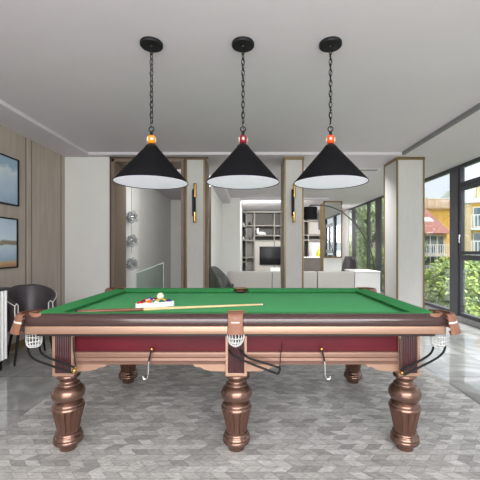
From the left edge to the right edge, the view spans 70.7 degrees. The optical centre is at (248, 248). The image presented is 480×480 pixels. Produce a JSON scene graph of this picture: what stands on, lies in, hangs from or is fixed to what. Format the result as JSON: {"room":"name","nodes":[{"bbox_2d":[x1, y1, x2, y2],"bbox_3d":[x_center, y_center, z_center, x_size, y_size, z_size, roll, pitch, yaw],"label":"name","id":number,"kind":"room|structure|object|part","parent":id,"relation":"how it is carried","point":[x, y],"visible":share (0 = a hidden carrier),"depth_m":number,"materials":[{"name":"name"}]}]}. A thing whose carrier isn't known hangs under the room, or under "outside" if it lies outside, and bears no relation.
{"room":"games hall","nodes":[
{"label":"games hall","id":0,"kind":"room"},
{"bbox_2d":[0,125,64,344],"bbox_3d":[-3.444,-0.118,1.475,0.212,3.110,9.350,0,0,0],"label":"wall","id":1,"kind":"structure","parent":0,"point":[40,213],"depth_m":5.38,"materials":[{"name":"beige wood"}]},
{"bbox_2d":[0,153,18,206],"bbox_3d":[-3.333,-0.948,4.500,0.035,0.670,0.764,0,0,0],"label":"framed picture","id":2,"kind":"object","parent":1,"relation":"attached to","point":[9,166],"visible":1,"depth_m":4.70,"materials":[{"name":"black metal"}]},
{"bbox_2d":[0,217,18,268],"bbox_3d":[-3.333,-0.083,4.480,0.035,0.700,0.764,0,0,0],"label":"framed picture","id":3,"kind":"object","parent":1,"relation":"attached to","point":[9,256],"visible":1,"depth_m":4.68,"materials":[{"name":"black metal"}]},
{"bbox_2d":[7,335,45,351],"bbox_3d":[-3.342,1.387,1.475,0.015,0.100,9.350,0,0,0],"label":"baseboard","id":4,"kind":"structure","parent":1,"relation":"attached to","point":[21,342],"depth_m":4.96,"materials":[{"name":"brown wood"}]},
{"bbox_2d":[52,405,84,434],"bbox_3d":[-1.303,1.221,2.440,0.212,0.168,0.212,0,0,0],"label":"table leg","id":5,"kind":"object","parent":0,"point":[67,422],"depth_m":2.37,"materials":[{"name":"brown wood"}]},
{"bbox_2d":[65,157,109,303],"bbox_3d":[-3.035,-0.118,6.440,1.030,3.110,0.580,0,0,0],"label":"wall","id":6,"kind":"structure","parent":0,"point":[87,179],"depth_m":6.15,"materials":[{"name":"white paint"}]},
{"bbox_2d":[110,157,207,287],"bbox_3d":[-1.633,-0.120,6.425,1.785,3.114,0.610,0,0,0],"label":"trim","id":7,"kind":"structure","parent":6,"relation":"attached to","point":[117,192],"depth_m":6.14,"materials":[{"name":"brown wood"}]},
{"bbox_2d":[120,364,135,371],"bbox_3d":[-1.303,1.221,3.650,0.212,0.168,0.212,0,0,0],"label":"table leg","id":8,"kind":"object","parent":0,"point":[124,367],"depth_m":3.58,"materials":[{"name":"brown wood"}]},
{"bbox_2d":[126,186,170,287],"bbox_3d":[-2.760,-0.118,9.115,0.200,3.110,4.770,0,0,0],"label":"wall","id":9,"kind":"structure","parent":0,"point":[151,210],"depth_m":8.95,"materials":[{"name":"white paint"}]},
{"bbox_2d":[171,200,180,287],"bbox_3d":[-1.910,-0.118,11.600,1.900,3.110,0.200,0,0,0],"label":"wall","id":10,"kind":"structure","parent":0,"point":[175,204],"depth_m":11.50,"materials":[{"name":"white paint"}]},
{"bbox_2d":[185,159,208,287],"bbox_3d":[-0.977,-0.118,6.437,0.364,3.110,0.598,0,0,0],"label":"wall pillar","id":11,"kind":"structure","parent":0,"point":[196,170],"depth_m":6.15,"materials":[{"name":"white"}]},
{"bbox_2d":[192,183,195,222],"bbox_3d":[-0.985,-0.828,6.106,0.077,0.710,0.095,0,0,0],"label":"wall sconce","id":12,"kind":"object","parent":11,"relation":"attached to","point":[194,189],"visible":1,"depth_m":6.06,"materials":[{"name":"black metal"}]},
{"bbox_3d":[-0.798,-0.088,6.445,0.007,3.050,0.530,0,0,0],"label":"panel","id":13,"kind":"part","parent":11,"relation":"part of","materials":[{"name":"brown wood"}]},
{"bbox_2d":[209,176,242,287],"bbox_3d":[-0.637,-0.118,11.530,0.695,3.110,7.740,0,0,0],"label":"wall","id":14,"kind":"structure","parent":0,"point":[224,210],"depth_m":11.00,"materials":[{"name":"white paint"}]},
{"bbox_2d":[240,198,328,199],"bbox_3d":[1.155,-1.643,11.100,2.890,0.059,0.200,0,0,0],"label":"trim","id":15,"kind":"structure","parent":14,"relation":"attached to","point":[240,198],"depth_m":11.01,"materials":[{"name":"paint"}]},
{"bbox_2d":[222,409,250,434],"bbox_3d":[-0.090,1.221,2.440,0.212,0.168,0.212,0,0,0],"label":"table leg","id":16,"kind":"object","parent":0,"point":[236,421],"depth_m":2.36,"materials":[{"name":"brown wood"}]},
{"bbox_2d":[0,0,479,210],"bbox_3d":[0.425,-1.798,6.100,7.950,0.250,19.000,0,0,0],"label":"ceiling","id":17,"kind":"structure","parent":0,"point":[75,74],"depth_m":3.46,"materials":[{"name":"paint"}]},
{"bbox_2d":[128,187,134,267],"bbox_3d":[-2.562,-0.602,7.356,0.289,2.142,0.283,0,0,0],"label":"pendant","id":18,"kind":"object","parent":17,"relation":"hanging from","point":[131,214],"visible":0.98,"depth_m":7.35,"materials":[{"name":"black metal"}]},
{"bbox_3d":[-2.555,-0.798,7.350,0.007,1.750,0.007,0,0,-22],"label":"cord","id":19,"kind":"part","parent":18,"relation":"part of","materials":[{"name":"white metal"}]},
{"bbox_2d":[112,36,187,188],"bbox_3d":[-0.816,-1.137,2.830,0.608,1.171,0.608,0,0,0],"label":"pendant lamp","id":20,"kind":"object","parent":17,"relation":"hanging from","point":[150,168],"visible":1,"depth_m":2.74,"materials":[{"name":"black metal"}]},
{"bbox_3d":[-0.816,-0.697,2.830,0.608,0.289,0.608,0,0,0],"label":"lamp shade","id":21,"kind":"part","parent":20,"relation":"part of","materials":[{"name":"black paint"}]},
{"bbox_3d":[-0.817,-1.327,2.830,0.023,0.714,0.017,0,0,0],"label":"cord","id":22,"kind":"part","parent":20,"relation":"part of","materials":[{"name":"black metal"}]},
{"bbox_3d":[-0.816,-1.365,2.830,0.028,0.643,0.018,0,0,-30],"label":"chain","id":23,"kind":"part","parent":20,"relation":"part of","materials":[{"name":"black metal"}]},
{"bbox_2d":[206,36,278,188],"bbox_3d":[-0.050,-1.137,2.830,0.608,1.171,0.608,0,0,0],"label":"pendant lamp","id":24,"kind":"object","parent":17,"relation":"hanging from","point":[242,169],"visible":1,"depth_m":2.74,"materials":[{"name":"black metal"}]},
{"bbox_3d":[-0.050,-0.697,2.830,0.608,0.289,0.608,0,0,0],"label":"lamp shade","id":25,"kind":"part","parent":24,"relation":"part of","materials":[{"name":"black paint"}]},
{"bbox_3d":[-0.050,-1.327,2.830,0.023,0.714,0.017,0,0,0],"label":"cord","id":26,"kind":"part","parent":24,"relation":"part of","materials":[{"name":"black metal"}]},
{"bbox_3d":[-0.050,-1.365,2.830,0.028,0.643,0.018,0,0,-30],"label":"chain","id":27,"kind":"part","parent":24,"relation":"part of","materials":[{"name":"black metal"}]},
{"bbox_2d":[318,213,319,229],"bbox_3d":[2.677,-1.198,12.600,0.180,0.950,0.180,0,0,0],"label":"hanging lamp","id":28,"kind":"object","parent":17,"relation":"hanging from","point":[318,213],"visible":0.3,"depth_m":12.56,"materials":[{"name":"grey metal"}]},
{"bbox_2d":[294,36,368,188],"bbox_3d":[0.682,-1.137,2.830,0.608,1.171,0.608,0,0,0],"label":"pendant lamp","id":29,"kind":"object","parent":17,"relation":"hanging from","point":[331,168],"visible":1,"depth_m":2.74,"materials":[{"name":"black metal"}]},
{"bbox_3d":[0.682,-1.327,2.830,0.023,0.714,0.017,0,0,0],"label":"cord","id":30,"kind":"part","parent":29,"relation":"part of","materials":[{"name":"black metal"}]},
{"bbox_3d":[0.682,-1.365,2.830,0.028,0.643,0.018,0,0,-30],"label":"chain","id":31,"kind":"part","parent":29,"relation":"part of","materials":[{"name":"black metal"}]},
{"bbox_3d":[0.682,-0.697,2.830,0.608,0.289,0.608,0,0,0],"label":"lamp shade","id":32,"kind":"part","parent":29,"relation":"part of","materials":[{"name":"black paint"}]},
{"bbox_2d":[359,169,379,171],"bbox_3d":[2.510,-1.669,7.158,0.480,0.008,0.220,0,0,0],"label":"ceiling vent","id":33,"kind":"object","parent":17,"relation":"in","point":[361,170],"visible":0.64,"depth_m":7.18,"materials":[{"name":"white plastic"}]},
{"bbox_2d":[348,157,479,209],"bbox_3d":[4.240,-1.661,6.100,0.120,0.025,18.600,0,0,0],"label":"trim","id":34,"kind":"structure","parent":17,"relation":"attached to","point":[478,157],"depth_m":7.30,"materials":[{"name":"grey metal"}]},
{"bbox_2d":[402,103,479,154],"bbox_3d":[2.718,-1.699,1.700,0.004,0.048,8.600,0,0,0],"label":"trim","id":35,"kind":"structure","parent":17,"relation":"attached to","point":[475,107],"depth_m":4.67,"materials":[{"name":"grey paint"}]},
{"bbox_2d":[0,321,479,431],"bbox_3d":[0.550,1.497,6.100,8.200,0.120,19.000,0,0,0],"label":"floor","id":36,"kind":"structure","parent":0,"point":[23,386],"depth_m":3.96,"materials":[{"name":"grey tile"}]},
{"bbox_2d":[0,287,9,370],"bbox_3d":[-3.118,0.950,3.245,0.445,0.975,1.690,0,0,0],"label":"console","id":37,"kind":"object","parent":36,"relation":"on","point":[3,290],"visible":1,"depth_m":3.99,"materials":[{"name":"white plastic"}]},
{"bbox_2d":[7,284,56,365],"bbox_3d":[-2.902,0.963,4.482,0.544,0.952,0.606,0,0,45],"label":"barrel chair","id":38,"kind":"object","parent":36,"relation":"on","point":[25,297],"visible":0.57,"depth_m":4.58,"materials":[{"name":"grey leather"}]},
{"bbox_3d":[-3.149,1.236,4.457,0.104,0.406,0.035,0,0,-4],"label":"leg","id":39,"kind":"part","parent":38,"relation":"part of","materials":[{"name":"black metal"}]},
{"bbox_3d":[-2.883,1.236,4.191,0.035,0.406,0.104,0,0,4],"label":"leg","id":40,"kind":"part","parent":38,"relation":"part of","materials":[{"name":"black metal"}]},
{"bbox_3d":[-2.920,0.762,4.500,0.494,0.550,0.605,0,0,45],"label":"backrest","id":41,"kind":"part","parent":38,"relation":"part of","materials":[{"name":"grey leather"}]},
{"bbox_3d":[-2.877,1.236,4.729,0.035,0.406,0.104,0,0,4],"label":"leg","id":42,"kind":"part","parent":38,"relation":"part of","materials":[{"name":"black metal"}]},
{"bbox_2d":[136,262,163,287],"bbox_3d":[-2.358,0.875,8.000,0.689,1.124,0.024,0,0,0],"label":"glass balustrade","id":43,"kind":"object","parent":36,"relation":"on","point":[163,262],"visible":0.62,"depth_m":7.99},
{"bbox_2d":[210,266,233,287],"bbox_3d":[-0.590,0.907,7.328,0.502,1.061,0.564,0,0,15],"label":"lounge chair","id":44,"kind":"object","parent":36,"relation":"on","point":[218,279],"visible":0.41,"depth_m":7.29,"materials":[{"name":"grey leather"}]},
{"bbox_2d":[0,364,479,479],"bbox_3d":[0.085,1.435,2.200,4.070,0.004,6.000,0,0,0],"label":"area rug","id":45,"kind":"object","parent":36,"relation":"on","point":[303,424],"visible":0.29,"depth_m":2.64,"materials":[{"name":"grey carpet"}]},
{"bbox_2d":[10,287,460,451],"bbox_3d":[-0.090,0.931,3.045,3.060,1.004,1.717,0,0,0],"label":"pool table","id":46,"kind":"object","parent":45,"relation":"on","point":[351,327],"visible":0.97,"depth_m":2.37,"materials":[{"name":"green fabric"}]},
{"bbox_3d":[-1.372,0.757,2.329,0.359,0.188,0.099,0,0,13],"label":"ball return rail","id":47,"kind":"part","parent":46,"relation":"part of","materials":[{"name":"black metal"}]},
{"bbox_3d":[-1.303,0.743,2.440,0.138,0.295,0.138,0,0,0],"label":"post","id":48,"kind":"part","parent":46,"relation":"part of","materials":[{"name":"brown wood"}]},
{"bbox_3d":[-1.303,1.161,2.440,0.223,0.543,0.223,0,0,0],"label":"leg","id":49,"kind":"part","parent":46,"relation":"part of","materials":[{"name":"brown wood"}]},
{"bbox_2d":[39,289,124,312],"bbox_3d":[-1.401,0.457,3.045,0.118,0.040,1.385,0,0,0],"label":"cushion","id":50,"kind":"object","parent":46,"relation":"on","point":[87,302],"depth_m":2.88,"materials":[{"name":"green fabric"}]},
{"bbox_3d":[-0.819,0.477,2.273,1.353,0.078,0.053,0,0,0],"label":"rail","id":51,"kind":"part","parent":46,"relation":"part of","materials":[{"name":"brown wood"}]},
{"bbox_3d":[-1.303,1.161,3.650,0.223,0.543,0.223,0,0,0],"label":"leg","id":52,"kind":"part","parent":46,"relation":"part of","materials":[{"name":"brown wood"}]},
{"bbox_2d":[49,312,225,312],"bbox_3d":[-0.777,0.457,2.359,1.260,0.040,0.118,0,0,0],"label":"cushion","id":53,"kind":"object","parent":46,"relation":"on","point":[49,312],"depth_m":2.35,"materials":[{"name":"green fabric"}]},
{"bbox_3d":[-0.713,0.839,2.335,0.052,0.132,0.011,0,0,0],"label":"hook rod","id":54,"kind":"part","parent":46,"relation":"part of","materials":[{"name":"silver metal"}]},
{"bbox_3d":[-0.697,0.766,2.389,1.073,0.091,0.052,0,0,0],"label":"moulding","id":55,"kind":"part","parent":46,"relation":"part of","materials":[{"name":"brown wood"}]},
{"bbox_2d":[135,300,173,307],"bbox_3d":[-0.833,0.462,2.907,0.318,0.040,0.282,0,0,-28],"label":"ball rack","id":56,"kind":"object","parent":46,"relation":"on","point":[170,303],"visible":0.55,"depth_m":2.78,"materials":[{"name":"white plastic"}]},
{"bbox_2d":[75,304,263,311],"bbox_3d":[-0.579,0.467,2.692,1.468,0.029,0.030,0,0,-15],"label":"stick","id":57,"kind":"object","parent":46,"relation":"on","point":[235,305],"visible":0.84,"depth_m":2.65,"materials":[{"name":"brown wood"}]},
{"bbox_2d":[123,288,235,292],"bbox_3d":[-0.777,0.457,3.731,1.260,0.040,0.118,0,0,0],"label":"cushion","id":58,"kind":"object","parent":46,"relation":"on","point":[126,290],"depth_m":3.68,"materials":[{"name":"green fabric"}]},
{"bbox_3d":[-0.090,0.743,2.440,0.138,0.295,0.138,0,0,0],"label":"post","id":59,"kind":"part","parent":46,"relation":"part of","materials":[{"name":"brown wood"}]},
{"bbox_3d":[-0.090,1.161,2.440,0.223,0.543,0.223,0,0,0],"label":"leg","id":60,"kind":"part","parent":46,"relation":"part of","materials":[{"name":"brown wood"}]},
{"bbox_3d":[0.032,0.771,2.309,0.358,0.157,0.075,0,0,12],"label":"ball return rail","id":61,"kind":"part","parent":46,"relation":"part of","materials":[{"name":"black metal"}]},
{"bbox_2d":[246,288,357,292],"bbox_3d":[0.598,0.457,3.731,1.260,0.040,0.118,0,0,0],"label":"cushion","id":62,"kind":"object","parent":46,"relation":"on","point":[248,290],"depth_m":3.68,"materials":[{"name":"green fabric"}]},
{"bbox_3d":[0.516,0.766,2.389,1.073,0.091,0.052,0,0,0],"label":"moulding","id":63,"kind":"part","parent":46,"relation":"part of","materials":[{"name":"brown wood"}]},
{"bbox_3d":[0.542,0.839,2.335,0.052,0.132,0.011,0,0,0],"label":"hook rod","id":64,"kind":"part","parent":46,"relation":"part of","materials":[{"name":"silver metal"}]},
{"bbox_2d":[246,312,422,312],"bbox_3d":[0.598,0.457,2.359,1.260,0.040,0.118,0,0,0],"label":"cushion","id":65,"kind":"object","parent":46,"relation":"on","point":[246,312],"depth_m":2.35,"materials":[{"name":"green fabric"}]},
{"bbox_3d":[0.638,0.477,2.273,1.353,0.078,0.053,0,0,0],"label":"rail","id":66,"kind":"part","parent":46,"relation":"part of","materials":[{"name":"brown wood"}]},
{"bbox_3d":[1.123,1.161,3.650,0.223,0.543,0.223,0,0,0],"label":"leg","id":67,"kind":"part","parent":46,"relation":"part of","materials":[{"name":"brown wood"}]},
{"bbox_2d":[356,289,432,312],"bbox_3d":[1.221,0.457,3.045,0.118,0.040,1.385,0,0,0],"label":"cushion","id":68,"kind":"object","parent":46,"relation":"on","point":[397,305],"depth_m":2.87,"materials":[{"name":"green fabric"}]},
{"bbox_3d":[1.123,1.161,2.440,0.223,0.543,0.223,0,0,0],"label":"leg","id":69,"kind":"part","parent":46,"relation":"part of","materials":[{"name":"brown wood"}]},
{"bbox_3d":[1.123,0.743,2.440,0.138,0.295,0.138,0,0,0],"label":"post","id":70,"kind":"part","parent":46,"relation":"part of","materials":[{"name":"brown wood"}]},
{"bbox_3d":[1.210,0.761,2.332,0.335,0.206,0.095,0,0,-14],"label":"ball return rail","id":71,"kind":"part","parent":46,"relation":"part of","materials":[{"name":"black metal"}]},
{"bbox_2d":[227,271,316,287],"bbox_3d":[0.560,0.995,8.675,2.190,0.885,0.950,0,0,0],"label":"sofa","id":72,"kind":"object","parent":36,"relation":"on","point":[248,279],"visible":0.32,"depth_m":8.20,"materials":[{"name":"grey fabric"}]},
{"bbox_3d":[0.013,0.945,8.310,1.083,0.785,0.220,0,0,0],"label":"backrest","id":73,"kind":"part","parent":72,"relation":"part of","materials":[{"name":"grey fabric"}]},
{"bbox_3d":[1.107,0.945,8.310,1.083,0.785,0.220,0,0,0],"label":"backrest","id":74,"kind":"part","parent":72,"relation":"part of","materials":[{"name":"grey fabric"}]},
{"bbox_2d":[270,268,279,271],"bbox_3d":[1.112,1.118,14.420,0.410,0.638,0.280,0,0,0],"label":"media box","id":75,"kind":"object","parent":36,"relation":"on","point":[271,269],"visible":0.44,"depth_m":14.28,"materials":[{"name":"white plastic"}]},
{"bbox_2d":[242,211,319,270],"bbox_3d":[1.415,-0.106,14.867,3.520,3.087,0.545,0,0,0],"label":"shelving unit","id":76,"kind":"object","parent":36,"relation":"on","point":[271,219],"visible":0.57,"depth_m":14.90,"materials":[{"name":"grey wood"}]},
{"bbox_2d":[255,228,265,234],"bbox_3d":[0.515,-0.768,14.750,0.478,0.330,0.134,0,0,0],"label":"figurine","id":77,"kind":"object","parent":76,"relation":"on","point":[257,229],"visible":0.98,"depth_m":14.71,"materials":[{"name":"white ceramic"}]},
{"bbox_3d":[0.669,-0.578,14.855,0.803,0.050,0.490,0,0,0],"label":"shelf","id":78,"kind":"part","parent":76,"relation":"part of","materials":[{"name":"grey wood"}]},
{"bbox_3d":[0.669,-1.010,14.855,0.803,0.050,0.490,0,0,0],"label":"shelf","id":79,"kind":"part","parent":76,"relation":"part of","materials":[{"name":"grey wood"}]},
{"bbox_3d":[1.309,0.552,14.880,2.082,1.770,0.440,0,0,0],"label":"television panel","id":80,"kind":"part","parent":76,"relation":"part of","materials":[{"name":"white wood"}]},
{"bbox_2d":[259,247,280,264],"bbox_3d":[0.994,0.292,14.627,1.080,0.799,0.057,0,0,0],"label":"television","id":81,"kind":"object","parent":76,"relation":"attached to","point":[267,255],"visible":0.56,"depth_m":14.60,"materials":[{"name":"black plastic"}]},
{"bbox_2d":[304,257,319,270],"bbox_3d":[2.655,0.877,13.975,0.973,1.120,0.610,0,0,0],"label":"cabinet","id":82,"kind":"object","parent":36,"relation":"on","point":[310,263],"depth_m":13.70,"materials":[{"name":"grey wood"}]},
{"bbox_2d":[312,246,315,256],"bbox_3d":[2.663,0.092,13.850,0.160,0.450,0.160,0,0,0],"label":"vase","id":83,"kind":"object","parent":82,"relation":"on","point":[313,250],"visible":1,"depth_m":13.79,"materials":[{"name":"white ceramic"}]},
{"bbox_2d":[316,247,319,256],"bbox_3d":[2.868,0.117,13.850,0.240,0.400,0.240,0,0,0],"label":"vase","id":84,"kind":"object","parent":82,"relation":"on","point":[318,251],"visible":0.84,"depth_m":13.78,"materials":[{"name":"yellow glass"}]},
{"bbox_2d":[316,271,353,287],"bbox_3d":[2.115,0.995,8.675,0.900,0.885,0.950,0,0,0],"label":"sofa","id":85,"kind":"object","parent":36,"relation":"on","point":[325,279],"visible":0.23,"depth_m":8.20,"materials":[{"name":"grey fabric"}]},
{"bbox_2d":[304,205,375,270],"bbox_3d":[2.683,0.089,9.600,2.301,2.696,0.400,0,0,0],"label":"arc floor lamp","id":86,"kind":"object","parent":36,"relation":"on","point":[310,212],"visible":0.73,"depth_m":9.48,"materials":[{"name":"grey metal"}]},
{"bbox_3d":[1.732,-1.014,9.600,0.400,0.340,0.400,0,0,0],"label":"lamp shade","id":87,"kind":"part","parent":86,"relation":"part of","materials":[{"name":"black fabric"}]},
{"bbox_2d":[342,210,348,263],"bbox_3d":[4.042,-0.093,14.497,0.118,3.020,1.506,0,0,0],"label":"curtain","id":88,"kind":"object","parent":36,"relation":"on","point":[345,220],"visible":0.34,"depth_m":14.06,"materials":[{"name":"grey fabric"}]},
{"bbox_2d":[341,256,356,270],"bbox_3d":[3.034,0.834,10.358,0.520,1.213,0.666,0,0,30],"label":"dining chair","id":89,"kind":"object","parent":36,"relation":"on","point":[349,262],"visible":0.27,"depth_m":10.59,"materials":[{"name":"grey fabric"}]},
{"bbox_2d":[344,269,380,292],"bbox_3d":[2.880,0.990,8.655,0.620,0.895,0.930,0,0,0],"label":"base cabinet","id":90,"kind":"object","parent":36,"relation":"on","point":[362,277],"visible":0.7,"depth_m":8.20,"materials":[{"name":"white wood"}]},
{"bbox_2d":[380,291,479,327],"bbox_3d":[4.340,1.387,6.100,0.320,0.100,18.600,0,0,0],"label":"trim","id":91,"kind":"structure","parent":36,"relation":"on","point":[459,318],"depth_m":6.56,"materials":[{"name":"grey stone"}]},
{"bbox_2d":[349,208,354,255],"bbox_3d":[4.220,-0.156,14.377,0.040,2.992,1.854,0,0,0],"label":"window","id":92,"kind":"structure","parent":91,"relation":"on","point":[352,209],"depth_m":13.58,"materials":[{"name":"grey metal"}]},
{"bbox_2d":[355,202,368,268],"bbox_3d":[4.220,-0.156,12.652,0.040,2.992,1.604,0,0,0],"label":"window","id":93,"kind":"structure","parent":91,"relation":"on","point":[368,202],"depth_m":11.98,"materials":[{"name":"grey metal"}]},
{"bbox_2d":[369,197,380,270],"bbox_3d":[4.220,-0.156,11.327,0.040,2.992,1.054,0,0,0],"label":"window","id":94,"kind":"structure","parent":91,"relation":"on","point":[377,201],"depth_m":11.05,"materials":[{"name":"grey metal"}]},
{"bbox_2d":[380,196,383,291],"bbox_3d":[4.220,-0.156,9.877,0.040,2.992,1.854,0,0,0],"label":"window","id":95,"kind":"structure","parent":91,"relation":"on","point":[381,289],"depth_m":10.76,"materials":[{"name":"grey metal"}]},
{"bbox_2d":[425,167,458,315],"bbox_3d":[4.232,-0.158,7.857,0.124,2.989,2.194,0,0,0],"label":"window","id":96,"kind":"structure","parent":91,"relation":"on","point":[454,173],"depth_m":6.89,"materials":[{"name":"grey metal"}]},
{"bbox_2d":[458,159,479,321],"bbox_3d":[4.220,-0.158,5.807,0.149,2.989,1.914,0,0,0],"label":"window","id":97,"kind":"structure","parent":91,"relation":"on","point":[464,185],"depth_m":6.65,"materials":[{"name":"grey metal"}]},
{"bbox_3d":[4.207,-0.553,5.905,0.055,1.320,1.618,0,0,0],"label":"sash","id":98,"kind":"part","parent":97,"relation":"part of","materials":[{"name":"grey metal"}]},
{"bbox_2d":[281,157,303,287],"bbox_3d":[0.815,-0.118,6.437,0.369,3.110,0.598,0,0,0],"label":"wall pillar","id":99,"kind":"structure","parent":0,"point":[292,234],"depth_m":6.15,"materials":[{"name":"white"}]},
{"bbox_3d":[0.635,-0.088,6.445,0.010,3.050,0.530,0,0,0],"label":"panel","id":100,"kind":"part","parent":99,"relation":"part of","materials":[{"name":"brown wood"}]},
{"bbox_2d":[291,183,295,222],"bbox_3d":[0.804,-0.828,6.106,0.077,0.710,0.095,0,0,0],"label":"wall sconce","id":101,"kind":"object","parent":99,"relation":"attached to","point":[293,191],"visible":0.88,"depth_m":6.06,"materials":[{"name":"black metal"}]},
{"bbox_2d":[324,258,341,270],"bbox_3d":[2.924,-0.118,12.080,0.626,3.110,0.540,0,0,0],"label":"wall column","id":102,"kind":"structure","parent":0,"point":[330,264],"depth_m":11.81,"materials":[{"name":"white paint"}]},
{"bbox_2d":[320,201,341,270],"bbox_3d":[2.921,-0.123,12.065,0.651,3.120,0.590,0,0,0],"label":"wall mirror","id":103,"kind":"object","parent":102,"relation":"attached to","point":[330,218],"visible":0.9,"depth_m":11.79,"materials":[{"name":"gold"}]},
{"bbox_2d":[325,202,340,255],"bbox_3d":[2.924,-0.682,11.799,0.556,1.883,0.018,0,0,0],"label":"mirror glass","id":104,"kind":"object","parent":103,"relation":"attached to","point":[332,216],"depth_m":11.79,"materials":[{"name":"silver glass"}]},
{"bbox_2d":[345,364,360,371],"bbox_3d":[1.123,1.221,3.650,0.212,0.168,0.212,0,0,0],"label":"table leg","id":105,"kind":"object","parent":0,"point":[349,367],"depth_m":3.58,"materials":[{"name":"brown wood"}]},
{"bbox_2d":[384,157,424,308],"bbox_3d":[2.939,-0.118,6.437,0.518,3.110,0.598,0,0,0],"label":"wall pillar","id":106,"kind":"structure","parent":0,"point":[404,177],"depth_m":6.15,"materials":[{"name":"white paint"}]},
{"bbox_2d":[389,406,420,434],"bbox_3d":[1.123,1.221,2.440,0.212,0.168,0.212,0,0,0],"label":"table leg","id":107,"kind":"object","parent":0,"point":[405,422],"depth_m":2.37,"materials":[{"name":"brown wood"}]},
{"label":"ball","id":108,"kind":"object","parent":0,"visible":0},
{"bbox_2d":[157,293,163,299],"bbox_3d":[-0.761,0.405,2.901,0.062,0.062,0.062,0,0,0],"label":"cue ball","id":109,"kind":"object","parent":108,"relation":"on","point":[160,296],"visible":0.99,"depth_m":2.88,"materials":[{"name":"beige plastic"}]},
{"label":"outside","id":110,"kind":"structure","parent":0,"visible":0},
{"bbox_3d":[82.400,5.587,80.000,155.200,0.300,240.000,0,0,0],"label":"ground","id":111,"kind":"structure","parent":110,"visible":0},
{"bbox_2d":[349,199,383,270],"bbox_3d":[6.738,1.101,18.773,2.829,8.803,2.944,0,0,-28],"label":"tree","id":112,"kind":"object","parent":111,"relation":"on","point":[361,249],"visible":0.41,"depth_m":18.45,"materials":[{"name":"green plant"}]},
{"bbox_2d":[350,198,383,268],"bbox_3d":[8.302,0.760,22.802,3.646,9.497,4.202,0,0,-31],"label":"tree","id":113,"kind":"object","parent":111,"relation":"on","point":[382,198],"visible":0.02,"depth_m":22.52,"materials":[{"name":"green plant"}]},
{"bbox_2d":[365,247,383,288],"bbox_3d":[6.189,2.301,15.095,1.953,6.367,1.867,0,0,27],"label":"tree","id":114,"kind":"object","parent":111,"relation":"on","point":[373,253],"visible":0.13,"depth_m":14.90,"materials":[{"name":"green plant"}]},
{"bbox_2d":[356,209,449,270],"bbox_3d":[16.750,0.487,37.800,6.500,9.900,11.600,0,0,0],"label":"house","id":115,"kind":"structure","parent":111,"relation":"on","point":[436,233],"depth_m":32.94,"materials":[{"name":"yellow paint"}]},
{"bbox_3d":[18.000,1.562,32.930,1.880,1.630,0.020,0,0,0],"label":"pane","id":116,"kind":"part","parent":115,"relation":"part of","materials":[{"name":"glass"}]},
{"bbox_3d":[18.000,-0.438,32.930,1.880,1.630,0.020,0,0,0],"label":"pane","id":117,"kind":"part","parent":115,"relation":"part of","materials":[{"name":"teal glass"}]},
{"bbox_3d":[17.905,0.047,32.500,2.610,0.980,1.000,0,0,0],"label":"railing","id":118,"kind":"part","parent":115,"relation":"part of","materials":[{"name":"white metal"}]},
{"bbox_2d":[425,199,449,258],"bbox_3d":[24.100,-0.363,44.975,6.200,11.600,6.850,0,0,0],"label":"house","id":119,"kind":"structure","parent":111,"relation":"on","point":[440,208],"depth_m":42.00,"materials":[{"name":"paint"}]},
{"bbox_2d":[425,260,479,316],"bbox_3d":[7.123,2.926,11.896,2.986,5.099,2.591,0,0,-17],"label":"tree","id":120,"kind":"object","parent":111,"relation":"on","point":[441,287],"visible":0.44,"depth_m":11.42,"materials":[{"name":"green plant"}]},
{"bbox_2d":[425,260,479,316],"bbox_3d":[8.738,2.905,14.636,2.596,5.141,3.288,0,0,-1],"label":"tree","id":121,"kind":"object","parent":111,"relation":"on","point":[476,291],"visible":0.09,"depth_m":13.72,"materials":[{"name":"green plant"}]},
{"bbox_2d":[425,255,479,288],"bbox_3d":[12.145,2.941,20.703,4.165,5.068,3.289,0,0,19],"label":"tree","id":122,"kind":"object","parent":111,"relation":"on","point":[441,257],"visible":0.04,"depth_m":21.10,"materials":[{"name":"green plant"}]},
{"bbox_2d":[442,260,479,309],"bbox_3d":[11.063,2.839,16.988,3.140,5.275,3.018,0,0,-42],"label":"tree","id":123,"kind":"object","parent":111,"relation":"on","point":[476,299],"visible":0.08,"depth_m":16.37,"materials":[{"name":"green plant"}]},
{"bbox_2d":[465,186,479,312],"bbox_3d":[21.175,0.217,26.027,8.300,10.440,7.000,0,0,32],"label":"apartment building","id":124,"kind":"structure","parent":111,"relation":"on","point":[472,205],"depth_m":25.63,"materials":[{"name":"yellow paint"}]},
{"bbox_3d":[17.575,-0.123,24.739,2.260,0.980,1.000,0,0,32],"label":"railing","id":125,"kind":"part","parent":124,"relation":"part of","materials":[{"name":"white metal"}]},
{"bbox_3d":[17.575,-2.053,24.739,2.260,0.980,1.000,0,0,32],"label":"railing","id":126,"kind":"part","parent":124,"relation":"part of","materials":[{"name":"white metal"}]},
{"bbox_3d":[17.777,-0.483,25.119,1.780,1.380,0.020,0,0,32],"label":"pane","id":127,"kind":"part","parent":124,"relation":"part of","materials":[{"name":"teal glass"}]},
{"bbox_3d":[17.777,-2.413,25.119,1.780,1.380,0.020,0,0,32],"label":"pane","id":128,"kind":"part","parent":124,"relation":"part of","materials":[{"name":"teal glass"}]},
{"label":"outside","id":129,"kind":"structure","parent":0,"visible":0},
{"bbox_2d":[349,188,475,250],"bbox_3d":[105.000,-13.611,150.000,150.000,38.095,60.000,0,0,0],"label":"sky","id":130,"kind":"structure","parent":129,"point":[470,193],"depth_m":162.30,"materials":[{"name":"white"}]}
]}

